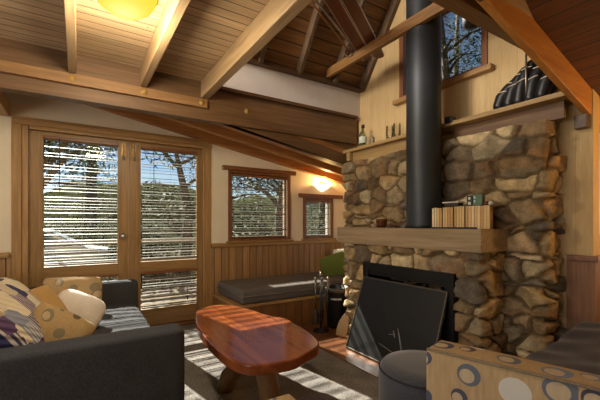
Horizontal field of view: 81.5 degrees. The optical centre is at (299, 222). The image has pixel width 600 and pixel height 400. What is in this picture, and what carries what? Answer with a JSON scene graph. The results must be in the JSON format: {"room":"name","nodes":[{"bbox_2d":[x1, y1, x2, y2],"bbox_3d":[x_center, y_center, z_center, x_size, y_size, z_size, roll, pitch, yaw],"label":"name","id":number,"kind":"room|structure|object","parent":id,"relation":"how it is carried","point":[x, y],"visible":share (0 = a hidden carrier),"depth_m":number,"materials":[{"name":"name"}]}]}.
{"room":"living room","nodes":[
{"label":"living room","id":0,"kind":"room"},
{"bbox_2d":[0,0,269,80],"bbox_3d":[-1.241,-1.376,0.419,3.756,0.048,4.640,0,0,-33],"label":"ceiling","id":1,"kind":"structure","parent":0,"point":[206,29],"depth_m":2.44,"materials":[{"name":"brown wood"}]},
{"bbox_2d":[64,0,76,73],"bbox_3d":[-1.175,-1.270,1.771,0.054,0.164,2.350,0,0,-33],"label":"joist","id":2,"kind":"object","parent":1,"relation":"attached to","point":[69,5],"visible":1,"depth_m":2.18,"materials":[{"name":"brown wood"}]},
{"bbox_2d":[97,0,158,19],"bbox_3d":[-1.005,-1.276,1.999,0.364,0.151,0.364,0,0,-33],"label":"ceiling lamp","id":3,"kind":"object","parent":1,"relation":"attached to","point":[124,9],"visible":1,"depth_m":1.98,"materials":[{"name":"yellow glass"}]},
{"bbox_2d":[140,0,190,86],"bbox_3d":[-0.737,-1.270,2.050,0.055,0.164,2.350,0,0,-33],"label":"joist","id":4,"kind":"object","parent":1,"relation":"attached to","point":[173,11],"visible":1,"depth_m":2.30,"materials":[{"name":"brown wood"}]},
{"bbox_2d":[0,37,356,144],"bbox_3d":[-1.697,-1.169,2.891,5.645,0.367,0.100,0,0,-33],"label":"ceiling beam","id":5,"kind":"structure","parent":1,"relation":"attached to","point":[226,108],"depth_m":3.14,"materials":[{"name":"wood"}]},
{"bbox_2d":[0,60,249,113],"bbox_3d":[-2.269,-1.132,2.435,4.190,0.084,0.054,0,0,-33],"label":"bolted ledger","id":6,"kind":"object","parent":5,"relation":"attached to","point":[7,67],"visible":1,"depth_m":2.82,"materials":[{"name":"wood"}]},
{"bbox_2d":[201,0,311,98],"bbox_3d":[-0.282,-1.270,2.340,0.074,0.164,2.350,0,0,-33],"label":"joist","id":7,"kind":"object","parent":1,"relation":"attached to","point":[276,14],"visible":1,"depth_m":2.36,"materials":[{"name":"brown wood"}]},
{"bbox_2d":[0,92,346,254],"bbox_3d":[-1.841,-0.363,3.913,6.500,3.125,0.120,0,0,-33],"label":"wall","id":8,"kind":"structure","parent":0,"point":[20,105],"depth_m":3.92,"materials":[{"name":"paint"}]},
{"bbox_2d":[0,91,9,115],"bbox_3d":[-2.617,-1.065,2.856,0.255,0.130,0.829,0,0,-33],"label":"cross beam","id":9,"kind":"structure","parent":8,"relation":"attached to","point":[4,103],"depth_m":3.09,"materials":[{"name":"brown wood"}]},
{"bbox_2d":[0,255,10,277],"bbox_3d":[-3.632,0.750,2.691,2.165,0.900,0.016,0,0,-33],"label":"trim","id":10,"kind":"structure","parent":8,"relation":"attached to","point":[5,263],"depth_m":3.25,"materials":[{"name":"wood"}]},
{"bbox_2d":[29,130,128,286],"bbox_3d":[-2.245,0.133,3.586,0.867,2.065,0.107,0,0,-33],"label":"door","id":11,"kind":"structure","parent":8,"relation":"in","point":[37,272],"depth_m":3.46,"materials":[{"name":"brown wood"}]},
{"bbox_2d":[44,135,117,265],"bbox_3d":[-2.234,-0.217,3.575,0.643,1.285,0.048,0,0,-33],"label":"blind","id":12,"kind":"object","parent":8,"relation":"attached to","point":[82,141],"visible":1,"depth_m":3.57,"materials":[{"name":"plastic"}]},
{"bbox_2d":[44,273,117,280],"bbox_3d":[-2.237,0.755,3.580,0.643,0.420,0.036,0,0,-33],"label":"blind","id":13,"kind":"object","parent":8,"relation":"attached to","point":[116,274],"visible":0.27,"depth_m":3.68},
{"bbox_2d":[11,123,210,307],"bbox_3d":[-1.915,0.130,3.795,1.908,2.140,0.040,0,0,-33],"label":"trim","id":14,"kind":"structure","parent":8,"relation":"attached to","point":[16,129],"depth_m":3.30,"materials":[{"name":"brown wood"}]},
{"bbox_2d":[11,115,210,149],"bbox_3d":[-1.935,-0.948,3.827,1.908,0.085,0.124,0,0,-33],"label":"trim","id":15,"kind":"structure","parent":8,"relation":"attached to","point":[34,125],"depth_m":3.69,"materials":[{"name":"brown wood"}]},
{"bbox_2d":[129,141,201,325],"bbox_3d":[-1.540,0.133,4.049,0.812,2.065,0.083,0,0,-33],"label":"door","id":16,"kind":"structure","parent":8,"relation":"in","point":[175,313],"depth_m":3.99,"materials":[{"name":"brown wood"}]},
{"bbox_2d":[142,146,196,259],"bbox_3d":[-1.503,-0.223,4.041,0.613,1.275,0.048,0,0,-33],"label":"blind","id":17,"kind":"object","parent":8,"relation":"attached to","point":[143,147],"visible":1,"depth_m":4.04,"materials":[{"name":"plastic"}]},
{"bbox_2d":[142,268,196,308],"bbox_3d":[-1.503,0.752,4.040,0.613,0.415,0.048,0,0,-33],"label":"blind","id":18,"kind":"object","parent":8,"relation":"attached to","point":[188,269],"visible":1,"depth_m":4.04,"materials":[{"name":"plastic"}]},
{"bbox_2d":[151,319,194,325],"bbox_3d":[-1.924,1.185,3.830,1.790,0.030,0.170,0,0,-33],"label":"trim","id":19,"kind":"structure","parent":8,"relation":"attached to","point":[186,322],"depth_m":4.09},
{"bbox_2d":[222,165,295,242],"bbox_3d":[-0.543,-0.235,4.692,1.075,0.979,0.160,0,0,-33],"label":"window","id":20,"kind":"structure","parent":8,"relation":"in","point":[231,169],"depth_m":4.65,"materials":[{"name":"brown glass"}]},
{"bbox_2d":[232,173,286,237],"bbox_3d":[-0.533,-0.223,4.682,0.823,0.825,0.048,0,0,-33],"label":"blind","id":21,"kind":"object","parent":20,"relation":"attached to","point":[237,175],"visible":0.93,"depth_m":4.66,"materials":[{"name":"plastic"}]},
{"bbox_2d":[211,240,337,246],"bbox_3d":[-0.096,0.278,4.928,2.365,0.045,0.042,0,0,-33],"label":"trim","id":22,"kind":"structure","parent":8,"relation":"attached to","point":[311,241],"depth_m":4.71,"materials":[{"name":"brown wood"}]},
{"bbox_2d":[211,243,343,305],"bbox_3d":[-0.107,0.748,4.937,2.375,0.905,0.016,0,0,-33],"label":"wainscoting","id":23,"kind":"structure","parent":8,"relation":"attached to","point":[237,262],"depth_m":4.70,"materials":[{"name":"wood"}]},
{"bbox_2d":[298,193,342,240],"bbox_3d":[0.296,-0.086,5.226,0.785,0.679,0.160,0,0,-33],"label":"window","id":24,"kind":"structure","parent":8,"relation":"in","point":[320,197],"depth_m":5.18,"materials":[{"name":"wood"}]},
{"bbox_2d":[306,200,329,235],"bbox_3d":[0.268,-0.072,5.192,0.441,0.525,0.048,0,0,-33],"label":"blind","id":25,"kind":"object","parent":24,"relation":"attached to","point":[311,201],"visible":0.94,"depth_m":5.18,"materials":[{"name":"plastic"}]},
{"bbox_2d":[314,181,329,190],"bbox_3d":[0.356,-0.553,5.185,0.310,0.154,0.095,0,0,-33],"label":"wall sconce","id":26,"kind":"object","parent":8,"relation":"attached to","point":[321,186],"visible":1,"depth_m":5.15,"materials":[{"name":"white glass"}]},
{"bbox_2d":[180,320,378,399],"bbox_3d":[-0.355,1.256,1.581,6.500,0.128,5.649,0,0,-33],"label":"floor","id":27,"kind":"structure","parent":0,"point":[326,376],"depth_m":2.74,"materials":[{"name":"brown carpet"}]},
{"bbox_2d":[0,279,184,399],"bbox_3d":[-1.785,0.796,2.360,1.497,0.809,2.042,0,0,-33],"label":"sofa","id":28,"kind":"object","parent":27,"relation":"on","point":[125,357],"visible":0.79,"depth_m":1.72,"materials":[{"name":"fabric"}]},
{"bbox_2d":[0,277,44,348],"bbox_3d":[-1.747,0.601,2.112,0.443,0.490,0.904,0,0,-29],"label":"cushion","id":29,"kind":"object","parent":28,"relation":"on","point":[19,326],"visible":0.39,"depth_m":1.91,"materials":[{"name":"fabric"}]},
{"bbox_2d":[30,285,67,310],"bbox_3d":[-1.801,0.600,2.352,0.262,0.328,0.365,0,0,38],"label":"throw cushion","id":30,"kind":"object","parent":28,"relation":"on","point":[44,293],"visible":0.2,"depth_m":2.38,"materials":[{"name":"fabric"}]},
{"bbox_2d":[33,303,95,341],"bbox_3d":[-1.478,0.700,2.069,0.451,0.433,0.292,0,0,-28],"label":"throw cushion","id":31,"kind":"object","parent":28,"relation":"on","point":[56,323],"visible":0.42,"depth_m":2.07,"materials":[{"name":"fabric"}]},
{"bbox_2d":[42,276,101,299],"bbox_3d":[-1.907,0.625,2.910,0.440,0.339,0.296,0,0,-28],"label":"throw cushion","id":32,"kind":"object","parent":28,"relation":"on","point":[90,285],"visible":0.34,"depth_m":2.93,"materials":[{"name":"fabric"}]},
{"bbox_2d":[58,289,105,327],"bbox_3d":[-1.632,0.655,2.543,0.373,0.343,0.246,0,0,-27],"label":"throw cushion","id":33,"kind":"object","parent":28,"relation":"on","point":[88,307],"visible":0.59,"depth_m":2.52,"materials":[{"name":"white fabric"}]},
{"bbox_2d":[95,303,147,329],"bbox_3d":[-1.867,0.845,2.810,1.098,0.166,0.866,0,0,-33],"label":"seat cushion","id":34,"kind":"object","parent":28,"relation":"on","point":[116,314],"depth_m":2.87,"materials":[{"name":"grey fabric"}]},
{"bbox_2d":[93,323,150,334],"bbox_3d":[-1.415,0.845,2.100,1.098,0.167,0.864,0,0,-33],"label":"seat cushion","id":35,"kind":"object","parent":28,"relation":"on","point":[100,330],"depth_m":2.58,"materials":[{"name":"grey fabric"}]},
{"bbox_2d":[195,305,318,399],"bbox_3d":[-0.405,0.989,2.591,0.695,0.459,1.495,0,0,-33],"label":"coffee table","id":36,"kind":"object","parent":27,"relation":"on","point":[248,342],"visible":1,"depth_m":2.25,"materials":[{"name":"wood"}]},
{"bbox_2d":[212,293,326,325],"bbox_3d":[0.120,1.035,4.592,2.353,0.330,0.807,0,0,-33],"label":"window bench","id":37,"kind":"object","parent":27,"relation":"on","point":[298,310],"visible":0.23,"depth_m":4.01,"materials":[{"name":"brown wood"}]},
{"bbox_2d":[217,271,344,304],"bbox_3d":[0.130,0.784,4.587,2.276,0.168,0.785,0,0,-33],"label":"mattress","id":38,"kind":"object","parent":37,"relation":"on","point":[270,288],"visible":0.66,"depth_m":4.05,"materials":[{"name":"grey fabric"}]},
{"bbox_2d":[319,251,346,275],"bbox_3d":[0.472,0.580,4.711,0.431,0.406,0.148,0,0,-3],"label":"throw cushion","id":39,"kind":"object","parent":38,"relation":"on","point":[331,265],"visible":0.69,"depth_m":4.66,"materials":[{"name":"green fabric"}]},
{"bbox_2d":[269,394,295,399],"bbox_3d":[-0.125,0.979,1.234,0.507,0.443,0.507,0,0,-33],"label":"footstool","id":40,"kind":"object","parent":27,"relation":"on","point":[286,396],"visible":1,"depth_m":1.52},
{"bbox_2d":[313,271,328,332],"bbox_3d":[0.230,0.864,3.846,0.180,0.657,0.180,0,0,-33],"label":"stand","id":41,"kind":"object","parent":27,"relation":"on","point":[320,329],"visible":1,"depth_m":3.84,"materials":[{"name":"black metal"}]},
{"bbox_2d":[312,276,318,323],"bbox_3d":[0.174,0.850,3.849,0.080,0.520,0.078,0,0,-33],"label":"brush","id":42,"kind":"object","parent":41,"relation":"hanging from","point":[315,320],"visible":1,"depth_m":3.83,"materials":[{"name":"grey metal"}]},
{"bbox_2d":[319,277,324,324],"bbox_3d":[0.246,0.856,3.820,0.072,0.532,0.034,0,0,-33],"label":"tongs","id":43,"kind":"object","parent":41,"relation":"hanging from","point":[322,278],"visible":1,"depth_m":3.81,"materials":[{"name":"grey metal"}]},
{"bbox_2d":[327,277,331,326],"bbox_3d":[0.319,0.867,3.813,0.054,0.553,0.032,0,0,14],"label":"fire poker","id":44,"kind":"object","parent":41,"relation":"hanging from","point":[328,325],"visible":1,"depth_m":3.81,"materials":[{"name":"grey metal"}]},
{"bbox_2d":[325,283,347,328],"bbox_3d":[0.425,0.946,4.023,0.280,0.492,0.280,0,0,-33],"label":"bucket","id":45,"kind":"object","parent":27,"relation":"on","point":[337,297],"visible":0.73,"depth_m":3.91,"materials":[{"name":"black metal"}]},
{"bbox_2d":[336,307,348,336],"bbox_3d":[0.482,1.005,3.688,0.199,0.374,0.114,0,0,-33],"label":"bellows","id":46,"kind":"object","parent":27,"relation":"on","point":[342,328],"visible":0.96,"depth_m":3.67,"materials":[{"name":"brown wood"}]},
{"bbox_2d":[346,276,448,361],"bbox_3d":[0.791,0.858,2.997,0.258,0.667,0.930,0,0,-33],"label":"fire screen","id":47,"kind":"object","parent":27,"relation":"on","point":[389,317],"visible":0.73,"depth_m":2.98,"materials":[{"name":"glass"}]},
{"bbox_2d":[378,350,426,399],"bbox_3d":[0.692,0.987,1.929,0.503,0.427,0.503,0,0,-33],"label":"pouf","id":48,"kind":"object","parent":27,"relation":"on","point":[402,374],"visible":0.56,"depth_m":1.84,"materials":[{"name":"fabric"}]},
{"bbox_2d":[337,119,568,357],"bbox_3d":[1.066,0.235,3.309,0.626,1.930,2.336,0,0,-33],"label":"stone fireplace","id":49,"kind":"object","parent":27,"relation":"on","point":[502,282],"visible":0.7,"depth_m":2.64,"materials":[{"name":"brown stone"}]},
{"bbox_2d":[376,219,386,227],"bbox_3d":[0.807,0.003,3.442,0.116,0.085,0.116,0,0,-33],"label":"wooden bowl","id":50,"kind":"object","parent":49,"relation":"on","point":[381,223],"visible":1,"depth_m":3.40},
{"bbox_2d":[405,0,455,227],"bbox_3d":[1.207,-1.177,3.143,0.566,2.445,0.334,0,0,-33],"label":"flue","id":51,"kind":"object","parent":49,"relation":"on","point":[423,41],"visible":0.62,"depth_m":2.96,"materials":[{"name":"black metal"}]},
{"bbox_2d":[431,227,476,228],"bbox_3d":[1.242,0.040,2.777,0.351,0.011,0.133,0,0,41],"label":"tray","id":52,"kind":"object","parent":49,"relation":"on","point":[431,227],"visible":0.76,"depth_m":2.72,"materials":[{"name":"wood"}]},
{"bbox_2d":[439,208,442,226],"bbox_3d":[1.166,-0.044,2.841,0.020,0.156,0.109,0,0,41],"label":"paperback book","id":53,"kind":"object","parent":52,"relation":"on","point":[440,209],"visible":0.44,"depth_m":2.80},
{"bbox_2d":[450,207,453,226],"bbox_3d":[1.231,-0.046,2.785,0.021,0.160,0.109,0,0,41],"label":"paperback book","id":54,"kind":"object","parent":52,"relation":"on","point":[451,208],"visible":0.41,"depth_m":2.75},
{"bbox_2d":[474,205,478,226],"bbox_3d":[1.364,-0.050,2.671,0.021,0.168,0.109,0,0,41],"label":"paperback book","id":55,"kind":"object","parent":52,"relation":"on","point":[475,206],"visible":0.47,"depth_m":2.63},
{"bbox_2d":[473,194,484,205],"bbox_3d":[1.372,-0.177,2.669,0.068,0.082,0.086,0,0,41],"label":"carton","id":56,"kind":"object","parent":55,"relation":"on","point":[478,199],"visible":0.84,"depth_m":2.64,"materials":[{"name":"cardboard"}]},
{"bbox_2d":[343,91,573,161],"bbox_3d":[1.258,-0.808,3.362,0.265,0.157,2.320,0,0,-33],"label":"ledge shelf","id":57,"kind":"object","parent":49,"relation":"on","point":[552,107],"visible":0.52,"depth_m":2.80,"materials":[{"name":"brown wood"}]},
{"bbox_2d":[359,124,366,145],"bbox_3d":[0.740,-1.023,4.088,0.093,0.264,0.093,0,0,-33],"label":"glass bottle","id":58,"kind":"object","parent":57,"relation":"on","point":[362,139],"visible":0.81,"depth_m":4.06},
{"bbox_2d":[493,60,558,108],"bbox_3d":[1.725,-1.053,2.639,0.184,0.335,0.460,0,0,-33],"label":"glove","id":59,"kind":"object","parent":57,"relation":"on","point":[539,84],"visible":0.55,"depth_m":2.59,"materials":[{"name":"black leather"}]},
{"bbox_2d":[477,205,481,228],"bbox_3d":[1.371,-0.043,2.643,0.020,0.177,0.109,0,0,41],"label":"paperback book","id":60,"kind":"object","parent":49,"relation":"on","point":[478,207],"visible":0.51,"depth_m":2.60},
{"bbox_2d":[480,206,482,228],"bbox_3d":[1.387,-0.042,2.629,0.022,0.174,0.109,0,0,41],"label":"paperback book","id":61,"kind":"object","parent":49,"relation":"on","point":[481,207],"visible":0.43,"depth_m":2.59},
{"bbox_2d":[483,205,486,228],"bbox_3d":[1.404,-0.044,2.615,0.021,0.177,0.109,0,0,41],"label":"paperback book","id":62,"kind":"object","parent":49,"relation":"on","point":[484,206],"visible":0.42,"depth_m":2.57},
{"bbox_2d":[487,205,492,228],"bbox_3d":[1.420,-0.043,2.601,0.021,0.176,0.109,0,0,41],"label":"paperback book","id":63,"kind":"object","parent":49,"relation":"on","point":[489,207],"visible":0.97,"depth_m":2.56,"materials":[{"name":"paper"}]},
{"bbox_2d":[426,340,599,399],"bbox_3d":[0.919,0.821,1.131,0.872,0.758,0.457,0,0,43],"label":"armchair","id":64,"kind":"object","parent":27,"relation":"on","point":[454,371],"visible":1,"depth_m":1.12,"materials":[{"name":"fabric"}]},
{"bbox_2d":[525,321,599,374],"bbox_3d":[1.806,0.931,1.581,1.185,0.539,1.285,0,0,-33],"label":"daybed","id":65,"kind":"object","parent":27,"relation":"on","point":[578,349],"visible":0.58,"depth_m":2.02,"materials":[{"name":"fabric"}]},
{"bbox_2d":[223,63,359,120],"bbox_3d":[-0.090,-1.485,3.891,1.970,0.370,0.060,0,0,-33],"label":"wall","id":66,"kind":"structure","parent":0,"point":[250,78],"depth_m":3.87,"materials":[{"name":"paint"}]},
{"bbox_2d":[219,86,357,118],"bbox_3d":[-0.077,-1.315,3.843,1.880,0.035,0.040,0,0,-33],"label":"trim","id":67,"kind":"structure","parent":66,"relation":"attached to","point":[225,89],"depth_m":3.77,"materials":[{"name":"wood"}]},
{"bbox_2d":[247,57,363,92],"bbox_3d":[-0.041,-1.655,3.842,1.940,0.040,0.075,0,0,-33],"label":"trim","id":68,"kind":"structure","parent":66,"relation":"attached to","point":[253,61],"depth_m":3.87,"materials":[{"name":"wood"}]},
{"bbox_2d":[253,0,390,86],"bbox_3d":[-0.632,-2.433,2.965,4.120,1.738,1.200,0,0,-33],"label":"ceiling","id":69,"kind":"structure","parent":0,"point":[284,49],"depth_m":3.80,"materials":[{"name":"brown wood"}]},
{"bbox_2d":[256,43,267,62],"bbox_3d":[-0.141,-2.401,3.148,0.045,1.540,1.104,0,0,-33],"label":"rafter","id":70,"kind":"object","parent":69,"relation":"attached to","point":[261,54],"visible":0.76,"depth_m":3.51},
{"bbox_2d":[296,0,323,73],"bbox_3d":[0.264,-2.401,3.406,0.045,1.540,1.104,0,0,-33],"label":"rafter","id":71,"kind":"object","parent":69,"relation":"attached to","point":[315,16],"visible":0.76,"depth_m":3.65,"materials":[{"name":"wood"}]},
{"bbox_2d":[331,0,366,83],"bbox_3d":[0.673,-2.401,3.667,0.045,1.540,1.104,0,0,-33],"label":"rafter","id":72,"kind":"object","parent":69,"relation":"attached to","point":[335,78],"visible":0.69,"depth_m":3.93,"materials":[{"name":"wood"}]},
{"bbox_2d":[358,0,400,90],"bbox_3d":[1.039,-2.401,3.900,0.053,1.540,1.104,0,0,-33],"label":"rafter","id":73,"kind":"object","parent":69,"relation":"attached to","point":[393,6],"visible":0.64,"depth_m":4.00,"materials":[{"name":"wood"}]},
{"bbox_2d":[326,3,446,77],"bbox_3d":[0.871,-1.735,3.187,0.045,0.100,2.040,0,0,-33],"label":"tie beam","id":74,"kind":"structure","parent":69,"relation":"attached to","point":[433,10],"depth_m":3.24,"materials":[{"name":"brown wood"}]},
{"bbox_2d":[310,1,354,56],"bbox_3d":[0.261,-1.798,3.200,0.114,0.112,1.359,0,0,30],"label":"ski pole","id":75,"kind":"object","parent":74,"relation":"on","point":[311,2],"visible":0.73,"depth_m":3.24,"materials":[{"name":"brown wood"}]},
{"bbox_2d":[314,0,354,55],"bbox_3d":[0.310,-1.798,3.186,0.113,0.112,1.359,0,0,31],"label":"ski pole","id":76,"kind":"object","parent":74,"relation":"on","point":[316,1],"visible":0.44,"depth_m":3.13,"materials":[{"name":"metal"}]},
{"bbox_2d":[324,0,371,60],"bbox_3d":[0.329,-1.859,2.956,0.129,0.137,1.946,0,0,25],"label":"ski","id":77,"kind":"object","parent":74,"relation":"on","point":[336,7],"visible":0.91,"depth_m":3.13,"materials":[{"name":"brown wood"}]},
{"bbox_2d":[341,0,383,58],"bbox_3d":[0.448,-1.859,2.907,0.129,0.137,1.960,0,0,25],"label":"ski","id":78,"kind":"object","parent":74,"relation":"on","point":[354,9],"visible":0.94,"depth_m":3.11,"materials":[{"name":"brown wood"}]},
{"bbox_3d":[1.827,-3.300,3.832,1.000,0.040,1.500,0,0,-33],"label":"roof eave","id":79,"kind":"object","parent":69,"relation":"attached to","visible":0},
{"bbox_2d":[462,18,477,30],"bbox_3d":[1.943,-2.750,3.929,0.200,1.100,0.200,0,0,-33],"label":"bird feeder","id":80,"kind":"object","parent":79,"relation":"hanging from","point":[467,25],"visible":0.37,"depth_m":3.92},
{"bbox_2d":[298,136,346,154],"bbox_3d":[-1.621,-1.288,3.633,6.570,1.256,1.189,0,0,-33],"label":"ceiling","id":81,"kind":"structure","parent":0,"point":[320,142],"depth_m":4.15,"materials":[{"name":"wood"}]},
{"bbox_2d":[85,104,345,183],"bbox_3d":[-1.807,-1.203,3.814,6.450,1.302,0.085,0,0,-33],"label":"rafter","id":82,"kind":"object","parent":81,"relation":"attached to","point":[153,120],"visible":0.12,"depth_m":4.31,"materials":[{"name":"wood"}]},
{"bbox_2d":[155,115,344,175],"bbox_3d":[-1.600,-1.203,3.489,6.450,1.302,0.085,0,0,-33],"label":"rafter","id":83,"kind":"object","parent":81,"relation":"attached to","point":[213,129],"visible":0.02,"depth_m":4.15,"materials":[{"name":"wood"}]},
{"bbox_2d":[218,125,342,167],"bbox_3d":[-1.420,-1.203,3.207,6.450,1.302,0.085,0,0,-33],"label":"rafter","id":84,"kind":"object","parent":81,"relation":"attached to","point":[229,128],"visible":0.02,"depth_m":3.97,"materials":[{"name":"wood"}]},
{"bbox_2d":[357,0,599,327],"bbox_3d":[1.409,-0.970,3.483,0.120,4.340,2.480,0,0,-33],"label":"wall","id":85,"kind":"structure","parent":0,"point":[580,185],"depth_m":2.86,"materials":[{"name":"wood"}]},
{"bbox_2d":[219,124,357,165],"bbox_3d":[-0.046,-0.852,3.981,1.800,0.328,0.075,0,0,-33],"label":"trim","id":86,"kind":"structure","parent":85,"relation":"attached to","point":[294,142],"depth_m":4.01,"materials":[{"name":"wood"}]},
{"bbox_2d":[392,10,494,105],"bbox_3d":[1.389,-1.722,3.440,0.180,0.835,1.090,0,0,-33],"label":"window","id":87,"kind":"structure","parent":85,"relation":"in","point":[484,68],"depth_m":3.28,"materials":[{"name":"brown wood"}]},
{"bbox_2d":[574,113,589,129],"bbox_3d":[1.997,-0.708,2.449,0.120,0.095,0.075,0,0,-33],"label":"block","id":88,"kind":"object","parent":85,"relation":"attached to","point":[582,121],"visible":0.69,"depth_m":2.41,"materials":[{"name":"wood"}]},
{"bbox_2d":[566,259,599,329],"bbox_3d":[2.299,0.730,2.658,0.766,0.940,0.168,0,0,-33],"label":"wainscoting","id":89,"kind":"structure","parent":85,"relation":"attached to","point":[582,277],"depth_m":2.44,"materials":[{"name":"wood"}]},
{"bbox_2d":[567,255,599,261],"bbox_3d":[2.296,0.246,2.636,0.795,0.037,0.180,0,0,-33],"label":"trim","id":90,"kind":"structure","parent":85,"relation":"attached to","point":[569,257],"depth_m":2.41,"materials":[{"name":"wood"}]},
{"bbox_2d":[505,0,533,18],"bbox_3d":[0.029,-2.181,1.927,4.120,2.078,1.380,0,0,-33],"label":"ceiling","id":91,"kind":"structure","parent":0,"point":[521,5],"depth_m":1.87,"materials":[{"name":"brown wood"}]},
{"bbox_2d":[430,0,521,49],"bbox_3d":[0.465,-1.395,1.778,3.295,0.210,0.100,0,0,-33],"label":"beam","id":92,"kind":"structure","parent":91,"relation":"attached to","point":[471,11],"depth_m":2.15,"materials":[{"name":"wood"}]},
{"bbox_2d":[525,53,526,100],"bbox_3d":[1.676,-1.089,2.580,0.013,0.403,0.014,0,0,-33],"label":"rod","id":93,"kind":"object","parent":92,"relation":"hanging from","point":[525,53],"visible":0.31,"depth_m":2.58,"materials":[{"name":"grey metal"}]},
{"bbox_2d":[525,0,599,95],"bbox_3d":[1.622,-1.280,0.776,4.170,1.165,2.405,0,0,-33],"label":"ceiling","id":94,"kind":"structure","parent":0,"point":[573,26],"depth_m":1.98,"materials":[{"name":"red wood"}]},
{"bbox_2d":[476,0,591,114],"bbox_3d":[0.796,-1.220,1.654,3.680,1.153,0.042,0,0,-33],"label":"rafter","id":95,"kind":"object","parent":94,"relation":"attached to","point":[523,29],"visible":1,"depth_m":2.02,"materials":[{"name":"wood"}]},
{"label":"outside","id":96,"kind":"structure","parent":0,"visible":0},
{"bbox_2d":[43,250,195,287],"bbox_3d":[-19.974,1.625,31.353,120.000,0.150,65.651,0,0,-33],"label":"ground","id":97,"kind":"structure","parent":96,"point":[178,253],"depth_m":9.72,"materials":[{"name":"grey soil"}]},
{"bbox_2d":[43,229,114,263],"bbox_3d":[-6.853,0.850,8.131,4.463,1.400,1.520,0,0,-33],"label":"parked car","id":98,"kind":"object","parent":97,"relation":"on","point":[45,237],"visible":0.13,"depth_m":8.16,"materials":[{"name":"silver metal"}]},
{"bbox_2d":[43,140,117,189],"bbox_3d":[-5.048,-0.576,6.713,3.429,4.395,2.007,0,0,-33],"label":"tree","id":99,"kind":"object","parent":97,"relation":"on","point":[52,170],"visible":0.16,"depth_m":6.99,"materials":[{"name":"green plant"}]},
{"bbox_2d":[43,205,160,258],"bbox_3d":[-6.491,0.632,11.285,3.959,2.426,1.679,0,0,-33],"label":"leafy shrub","id":100,"kind":"object","parent":97,"relation":"on","point":[79,226],"visible":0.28,"depth_m":11.04,"materials":[{"name":"green plant"}]},
{"bbox_2d":[43,145,183,243],"bbox_3d":[-8.717,-3.331,15.122,7.409,9.874,3.288,0,0,-33],"label":"tree","id":101,"kind":"object","parent":97,"relation":"on","point":[89,204],"visible":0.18,"depth_m":14.90,"materials":[{"name":"green plant"}]},
{"bbox_2d":[101,222,183,288],"bbox_3d":[-3.275,0.879,7.410,1.689,1.835,1.100,0,0,-33],"label":"leafy shrub","id":102,"kind":"object","parent":97,"relation":"on","point":[150,246],"visible":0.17,"depth_m":7.36,"materials":[{"name":"green plant"}]},
{"bbox_2d":[100,147,241,282],"bbox_3d":[-3.212,-0.692,9.079,4.662,4.624,2.191,0,0,-33],"label":"tree","id":103,"kind":"object","parent":97,"relation":"on","point":[182,189],"visible":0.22,"depth_m":8.97,"materials":[{"name":"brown plant"}]},
{"bbox_2d":[43,181,318,251],"bbox_3d":[-12.208,-1.218,26.608,88.000,5.836,18.000,0,0,-33],"label":"hill","id":104,"kind":"structure","parent":97,"relation":"on","point":[62,214],"depth_m":24.43,"materials":[{"name":"plant"}]},
{"bbox_2d":[152,151,278,217],"bbox_3d":[-3.784,-3.289,17.851,8.084,9.803,3.395,0,0,-33],"label":"tree","id":105,"kind":"object","parent":97,"relation":"on","point":[246,194],"visible":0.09,"depth_m":18.22,"materials":[{"name":"green plant"}]},
{"bbox_2d":[177,198,268,253],"bbox_3d":[-2.919,0.367,13.562,3.812,2.974,1.724,0,0,-33],"label":"leafy shrub","id":106,"kind":"object","parent":97,"relation":"on","point":[241,198],"visible":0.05,"depth_m":13.82,"materials":[{"name":"green plant"}]},
{"bbox_2d":[232,200,281,235],"bbox_3d":[-1.169,0.619,8.740,1.823,2.431,1.118,0,0,-33],"label":"leafy shrub","id":107,"kind":"object","parent":97,"relation":"on","point":[243,210],"visible":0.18,"depth_m":8.71,"materials":[{"name":"green plant"}]},
{"bbox_2d":[232,176,282,234],"bbox_3d":[-0.466,-0.657,10.701,4.234,4.527,2.193,0,0,-33],"label":"tree","id":108,"kind":"object","parent":97,"relation":"on","point":[258,185],"visible":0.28,"depth_m":10.41,"materials":[{"name":"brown plant"}]},
{"bbox_2d":[269,184,324,233],"bbox_3d":[1.618,-3.332,21.145,7.372,9.875,3.062,0,0,-25],"label":"tree","id":109,"kind":"object","parent":97,"relation":"on","point":[320,205],"visible":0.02,"depth_m":20.82,"materials":[{"name":"green plant"}]},
{"bbox_2d":[306,202,324,234],"bbox_3d":[0.776,0.304,15.907,3.766,3.171,1.647,0,0,-33],"label":"leafy shrub","id":110,"kind":"object","parent":97,"relation":"on","point":[306,202],"visible":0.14,"depth_m":15.82,"materials":[{"name":"green plant"}]},
{"bbox_2d":[308,204,324,234],"bbox_3d":[1.104,0.580,10.541,2.081,2.616,1.286,0,0,-33],"label":"leafy shrub","id":111,"kind":"object","parent":97,"relation":"on","point":[323,212],"visible":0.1,"depth_m":10.35,"materials":[{"name":"green plant"}]},
{"bbox_2d":[442,13,480,79],"bbox_3d":[4.033,-3.236,9.284,4.052,9.686,3.345,0,0,-2],"label":"tree","id":112,"kind":"object","parent":97,"relation":"on","point":[446,71],"visible":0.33,"depth_m":9.18,"materials":[{"name":"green plant"}]},
{"bbox_2d":[445,13,480,75],"bbox_3d":[6.059,-4.808,13.427,4.294,12.818,3.494,0,0,-19],"label":"tree","id":113,"kind":"object","parent":97,"relation":"on","point":[457,21],"visible":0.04,"depth_m":13.22,"materials":[{"name":"green plant"}]},
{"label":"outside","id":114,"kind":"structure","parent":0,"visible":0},
{"bbox_2d":[141,286,195,308],"bbox_3d":[-2.262,1.305,5.412,10.000,0.090,2.841,0,0,-33],"label":"ground","id":115,"kind":"structure","parent":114,"point":[188,287],"depth_m":6.13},
{"bbox_2d":[43,239,195,279],"bbox_3d":[-2.977,0.790,6.534,10.000,0.940,0.120,0,0,-33],"label":"deck railing","id":116,"kind":"object","parent":115,"relation":"on","point":[158,239],"visible":0.13,"depth_m":6.18,"materials":[{"name":"wood"}]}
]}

